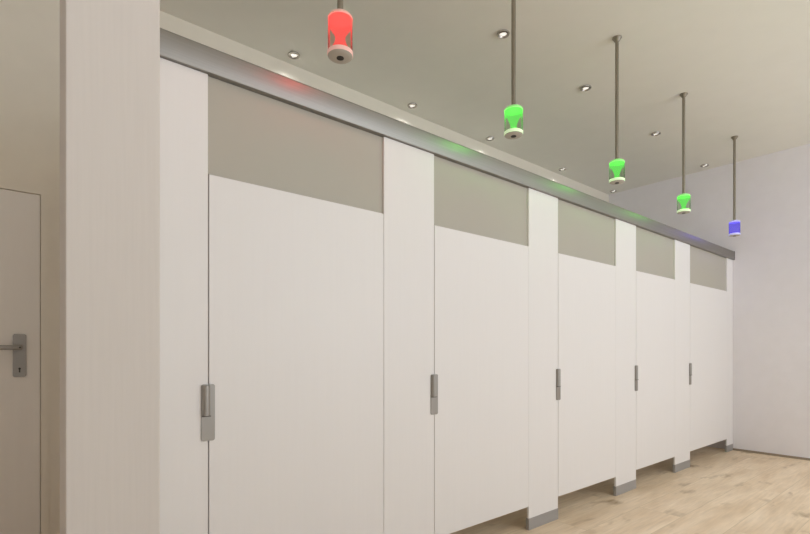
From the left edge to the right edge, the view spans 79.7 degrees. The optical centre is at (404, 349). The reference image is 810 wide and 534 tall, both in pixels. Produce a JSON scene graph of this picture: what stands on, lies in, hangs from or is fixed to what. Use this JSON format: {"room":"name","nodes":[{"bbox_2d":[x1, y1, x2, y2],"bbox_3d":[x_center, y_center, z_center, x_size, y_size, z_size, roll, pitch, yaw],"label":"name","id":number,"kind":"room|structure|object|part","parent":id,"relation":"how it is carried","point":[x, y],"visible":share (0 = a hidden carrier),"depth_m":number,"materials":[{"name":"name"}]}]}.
{"room":"public restroom","nodes":[
{"label":"public restroom","id":0,"kind":"room"},
{"bbox_2d":[0,0,608,533],"bbox_3d":[-0.477,-0.487,3.931,8.540,3.214,0.120,0,0,-40],"label":"wall","id":1,"kind":"structure","parent":0,"point":[29,29],"depth_m":2.64,"materials":[{"name":"paint"}]},
{"bbox_2d":[0,189,39,533],"bbox_3d":[-2.294,0.139,2.332,0.866,1.951,0.122,0,0,-40],"label":"door","id":2,"kind":"structure","parent":1,"relation":"in","point":[19,211],"depth_m":2.56,"materials":[{"name":"paint"}]},
{"bbox_3d":[-2.057,-0.013,2.491,0.146,0.024,0.059,0,0,-40],"label":"lever","id":3,"kind":"part","parent":2,"relation":"part of","materials":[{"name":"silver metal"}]},
{"bbox_3d":[-2.031,0.029,2.557,0.056,0.226,0.009,0,0,-40],"label":"handle plate","id":4,"kind":"part","parent":2,"relation":"part of","materials":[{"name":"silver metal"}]},
{"bbox_2d":[0,181,48,533],"bbox_3d":[-2.328,0.122,2.373,0.942,1.995,0.104,0,0,-40],"label":"trim","id":5,"kind":"structure","parent":1,"relation":"attached to","point":[43,192],"depth_m":2.62,"materials":[{"name":"paint"}]},
{"bbox_2d":[160,0,809,194],"bbox_3d":[1.503,-2.154,1.555,8.540,0.120,6.305,0,0,-40],"label":"ceiling","id":6,"kind":"structure","parent":0,"point":[743,66],"depth_m":3.57,"materials":[{"name":"paint"}]},
{"bbox_2d":[288,51,299,58],"bbox_3d":[-0.786,-2.086,3.433,0.084,0.015,0.084,0,0,-40],"label":"recessed light","id":7,"kind":"object","parent":6,"relation":"in","point":[292,54],"visible":1,"depth_m":3.42,"materials":[{"name":"silver metal"}]},
{"bbox_2d":[327,0,352,63],"bbox_3d":[-0.248,-1.606,1.860,0.098,0.976,0.098,0,0,-40],"label":"pendant lamp","id":8,"kind":"object","parent":6,"relation":"hanging from","point":[340,21],"visible":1,"depth_m":1.84,"materials":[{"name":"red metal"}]},
{"bbox_3d":[-0.248,-1.675,1.860,0.023,0.786,0.023,0,0,-40],"label":"rod","id":9,"kind":"part","parent":8,"relation":"part of","materials":[{"name":"silver metal"}]},
{"bbox_2d":[407,103,416,108],"bbox_3d":[0.063,-2.086,4.142,0.084,0.015,0.084,0,0,-40],"label":"recessed light","id":10,"kind":"object","parent":6,"relation":"in","point":[410,105],"visible":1,"depth_m":4.13,"materials":[{"name":"white"}]},
{"bbox_2d":[486,136,493,140],"bbox_3d":[0.841,-2.086,4.791,0.084,0.015,0.084,0,0,-40],"label":"recessed light","id":11,"kind":"object","parent":6,"relation":"in","point":[490,138],"visible":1,"depth_m":4.78,"materials":[{"name":"white"}]},
{"bbox_2d":[497,29,509,38],"bbox_3d":[0.648,-2.086,3.204,0.084,0.015,0.084,0,0,-40],"label":"recessed light","id":12,"kind":"object","parent":6,"relation":"in","point":[504,33],"visible":1,"depth_m":3.20,"materials":[{"name":"white"}]},
{"bbox_2d":[504,0,522,138],"bbox_3d":[0.569,-1.606,2.541,0.098,0.976,0.098,0,0,-40],"label":"pendant lamp","id":13,"kind":"object","parent":6,"relation":"hanging from","point":[513,112],"visible":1,"depth_m":2.53,"materials":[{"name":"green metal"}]},
{"bbox_3d":[0.569,-1.668,2.541,0.023,0.800,0.023,0,0,-40],"label":"rod","id":14,"kind":"part","parent":13,"relation":"part of","materials":[{"name":"silver metal"}]},
{"bbox_2d":[580,85,590,90],"bbox_3d":[1.440,-2.086,3.864,0.084,0.015,0.084,0,0,-40],"label":"recessed light","id":15,"kind":"object","parent":6,"relation":"in","point":[585,87],"visible":1,"depth_m":3.86,"materials":[{"name":"white"}]},
{"bbox_2d":[609,35,624,184],"bbox_3d":[1.421,-1.606,3.251,0.098,0.976,0.098,0,0,-40],"label":"pendant lamp","id":16,"kind":"object","parent":6,"relation":"hanging from","point":[617,164],"visible":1,"depth_m":3.24,"materials":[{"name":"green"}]},
{"bbox_3d":[1.421,-1.668,3.251,0.023,0.800,0.023,0,0,-40],"label":"rod","id":17,"kind":"part","parent":16,"relation":"part of","materials":[{"name":"silver metal"}]},
{"bbox_2d":[651,131,660,135],"bbox_3d":[2.422,-2.086,4.682,0.084,0.015,0.084,0,0,-40],"label":"recessed light","id":18,"kind":"object","parent":6,"relation":"in","point":[657,133],"visible":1,"depth_m":4.67,"materials":[{"name":"white"}]},
{"bbox_2d":[677,92,690,213],"bbox_3d":[2.280,-1.606,3.967,0.098,0.976,0.098,0,0,-40],"label":"pendant lamp","id":19,"kind":"object","parent":6,"relation":"hanging from","point":[683,198],"visible":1,"depth_m":3.96,"materials":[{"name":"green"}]},
{"bbox_3d":[2.280,-1.668,3.967,0.023,0.800,0.023,0,0,-40],"label":"rod","id":20,"kind":"part","parent":19,"relation":"part of","materials":[{"name":"silver metal"}]},
{"bbox_2d":[729,136,740,236],"bbox_3d":[3.238,-1.606,4.765,0.098,0.976,0.098,0,0,-40],"label":"pendant lamp","id":21,"kind":"object","parent":6,"relation":"hanging from","point":[734,225],"visible":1,"depth_m":4.75,"materials":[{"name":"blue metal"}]},
{"bbox_3d":[3.238,-1.668,4.765,0.023,0.800,0.023,0,0,-40],"label":"rod","id":22,"kind":"part","parent":21,"relation":"part of","materials":[{"name":"silver metal"}]},
{"bbox_2d":[450,446,809,533],"bbox_3d":[1.503,1.180,1.555,8.540,0.120,6.305,0,0,-40],"label":"floor","id":23,"kind":"structure","parent":0,"point":[720,492],"depth_m":3.54,"materials":[{"name":"brown wood"}]},
{"bbox_2d":[60,0,159,533],"bbox_3d":[-0.942,-0.487,1.550,0.250,3.214,0.187,0,0,-40],"label":"column","id":24,"kind":"structure","parent":23,"relation":"on","point":[110,49],"depth_m":1.47,"materials":[{"name":"white laminate"}]},
{"bbox_2d":[160,58,207,533],"bbox_3d":[-0.790,0.057,1.726,0.198,2.127,0.026,0,0,-40],"label":"pilaster","id":25,"kind":"object","parent":23,"relation":"on","point":[183,89],"visible":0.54,"depth_m":1.71,"materials":[{"name":"white laminate"}]},
{"bbox_2d":[201,174,382,533],"bbox_3d":[-0.418,0.165,2.019,0.830,1.616,0.033,0,0,-40],"label":"door","id":26,"kind":"structure","parent":25,"relation":"attached to","point":[292,397],"depth_m":1.99,"materials":[{"name":"white laminate"}]},
{"bbox_2d":[382,137,433,533],"bbox_3d":[0.024,0.057,2.405,0.340,2.127,0.026,0,0,-40],"label":"pilaster","id":27,"kind":"object","parent":23,"relation":"on","point":[407,171],"visible":0.96,"depth_m":2.39,"materials":[{"name":"white laminate"}]},
{"bbox_2d":[431,225,528,533],"bbox_3d":[0.451,0.165,2.743,0.829,1.616,0.033,0,0,-40],"label":"door","id":28,"kind":"structure","parent":27,"relation":"attached to","point":[480,378],"depth_m":2.72,"materials":[{"name":"white laminate"}]},
{"bbox_2d":[526,188,557,529],"bbox_3d":[0.890,0.057,3.127,0.337,2.127,0.026,0,0,-40],"label":"pilaster","id":29,"kind":"object","parent":23,"relation":"on","point":[542,208],"visible":0.98,"depth_m":3.10,"materials":[{"name":"white laminate"}]},
{"bbox_2d":[160,28,734,259],"bbox_3d":[1.396,-1.055,3.555,5.901,0.098,0.068,0,0,-40],"label":"rail","id":30,"kind":"object","parent":29,"relation":"on","point":[178,49],"visible":0.69,"depth_m":2.23,"materials":[{"name":"metal"}]},
{"bbox_2d":[208,76,381,212],"bbox_3d":[-0.421,-0.827,2.044,0.806,0.360,0.014,0,0,-40],"label":"transom panel","id":31,"kind":"object","parent":30,"relation":"attached to","point":[254,138],"visible":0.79,"depth_m":1.99,"materials":[{"name":"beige glass"}]},
{"bbox_2d":[434,156,526,245],"bbox_3d":[0.447,-0.827,2.768,0.804,0.360,0.014,0,0,-40],"label":"transom panel","id":32,"kind":"object","parent":30,"relation":"attached to","point":[466,199],"visible":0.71,"depth_m":2.73,"materials":[{"name":"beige glass"}]},
{"bbox_2d":[558,199,613,265],"bbox_3d":[1.303,-0.827,3.481,0.782,0.360,0.014,0,0,-40],"label":"transom panel","id":33,"kind":"object","parent":30,"relation":"attached to","point":[583,233],"visible":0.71,"depth_m":3.46,"materials":[{"name":"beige glass"}]},
{"bbox_2d":[636,227,673,278],"bbox_3d":[2.155,-0.827,4.191,0.765,0.360,0.014,0,0,-40],"label":"transom panel","id":34,"kind":"object","parent":30,"relation":"attached to","point":[654,252],"visible":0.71,"depth_m":4.18,"materials":[{"name":"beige glass"}]},
{"bbox_2d":[690,246,725,290],"bbox_3d":[3.115,-0.827,4.991,1.031,0.360,0.014,0,0,-40],"label":"transom panel","id":35,"kind":"object","parent":30,"relation":"attached to","point":[707,269],"visible":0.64,"depth_m":4.97,"materials":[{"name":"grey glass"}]},
{"bbox_2d":[556,253,615,495],"bbox_3d":[1.307,0.165,3.457,0.807,1.616,0.033,0,0,-40],"label":"door","id":36,"kind":"structure","parent":29,"relation":"attached to","point":[586,371],"depth_m":3.43,"materials":[{"name":"white laminate"}]},
{"bbox_2d":[613,219,635,495],"bbox_3d":[1.743,0.057,3.837,0.350,2.127,0.026,0,0,-40],"label":"pilaster","id":37,"kind":"object","parent":23,"relation":"on","point":[624,232],"visible":1,"depth_m":3.82,"materials":[{"name":"white laminate"}]},
{"bbox_2d":[673,240,689,472],"bbox_3d":[2.595,0.057,4.547,0.366,2.127,0.026,0,0,-40],"label":"pilaster","id":38,"kind":"object","parent":23,"relation":"on","point":[681,461],"visible":1,"depth_m":4.53,"materials":[{"name":"white laminate"}]},
{"bbox_2d":[635,271,674,469],"bbox_3d":[2.159,0.165,4.166,0.790,1.616,0.033,0,0,-40],"label":"door","id":39,"kind":"structure","parent":38,"relation":"attached to","point":[655,295],"depth_m":4.16,"materials":[{"name":"white laminate"}]},
{"bbox_2d":[689,283,726,450],"bbox_3d":[3.118,0.165,4.966,1.056,1.616,0.033,0,0,-40],"label":"door","id":40,"kind":"structure","parent":38,"relation":"attached to","point":[708,306],"depth_m":4.94,"materials":[{"name":"white laminate"}]},
{"bbox_2d":[725,258,732,451],"bbox_3d":[3.592,0.057,5.375,0.195,2.127,0.022,0,0,-40],"label":"pilaster","id":41,"kind":"object","parent":23,"relation":"on","point":[729,263],"visible":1,"depth_m":5.36,"materials":[{"name":"white laminate"}]},
{"bbox_2d":[609,144,809,457],"bbox_3d":[4.775,-0.487,4.204,0.120,3.214,6.185,0,0,-40],"label":"wall","id":42,"kind":"structure","parent":0,"point":[772,248],"depth_m":5.22,"materials":[{"name":"paint"}]},
{"bbox_2d":[733,448,809,460],"bbox_3d":[5.149,1.109,3.652,0.012,0.022,4.619,0,0,-40],"label":"baseboard","id":43,"kind":"structure","parent":42,"relation":"attached to","point":[735,449],"depth_m":5.14,"materials":[{"name":"grey"}]},
{"bbox_2d":[779,290,779,453],"bbox_3d":[3.945,0.234,5.106,0.002,1.728,0.005,0,0,-40],"label":"trim","id":44,"kind":"structure","parent":42,"relation":"attached to","point":[779,290],"depth_m":5.11,"materials":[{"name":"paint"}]}
]}

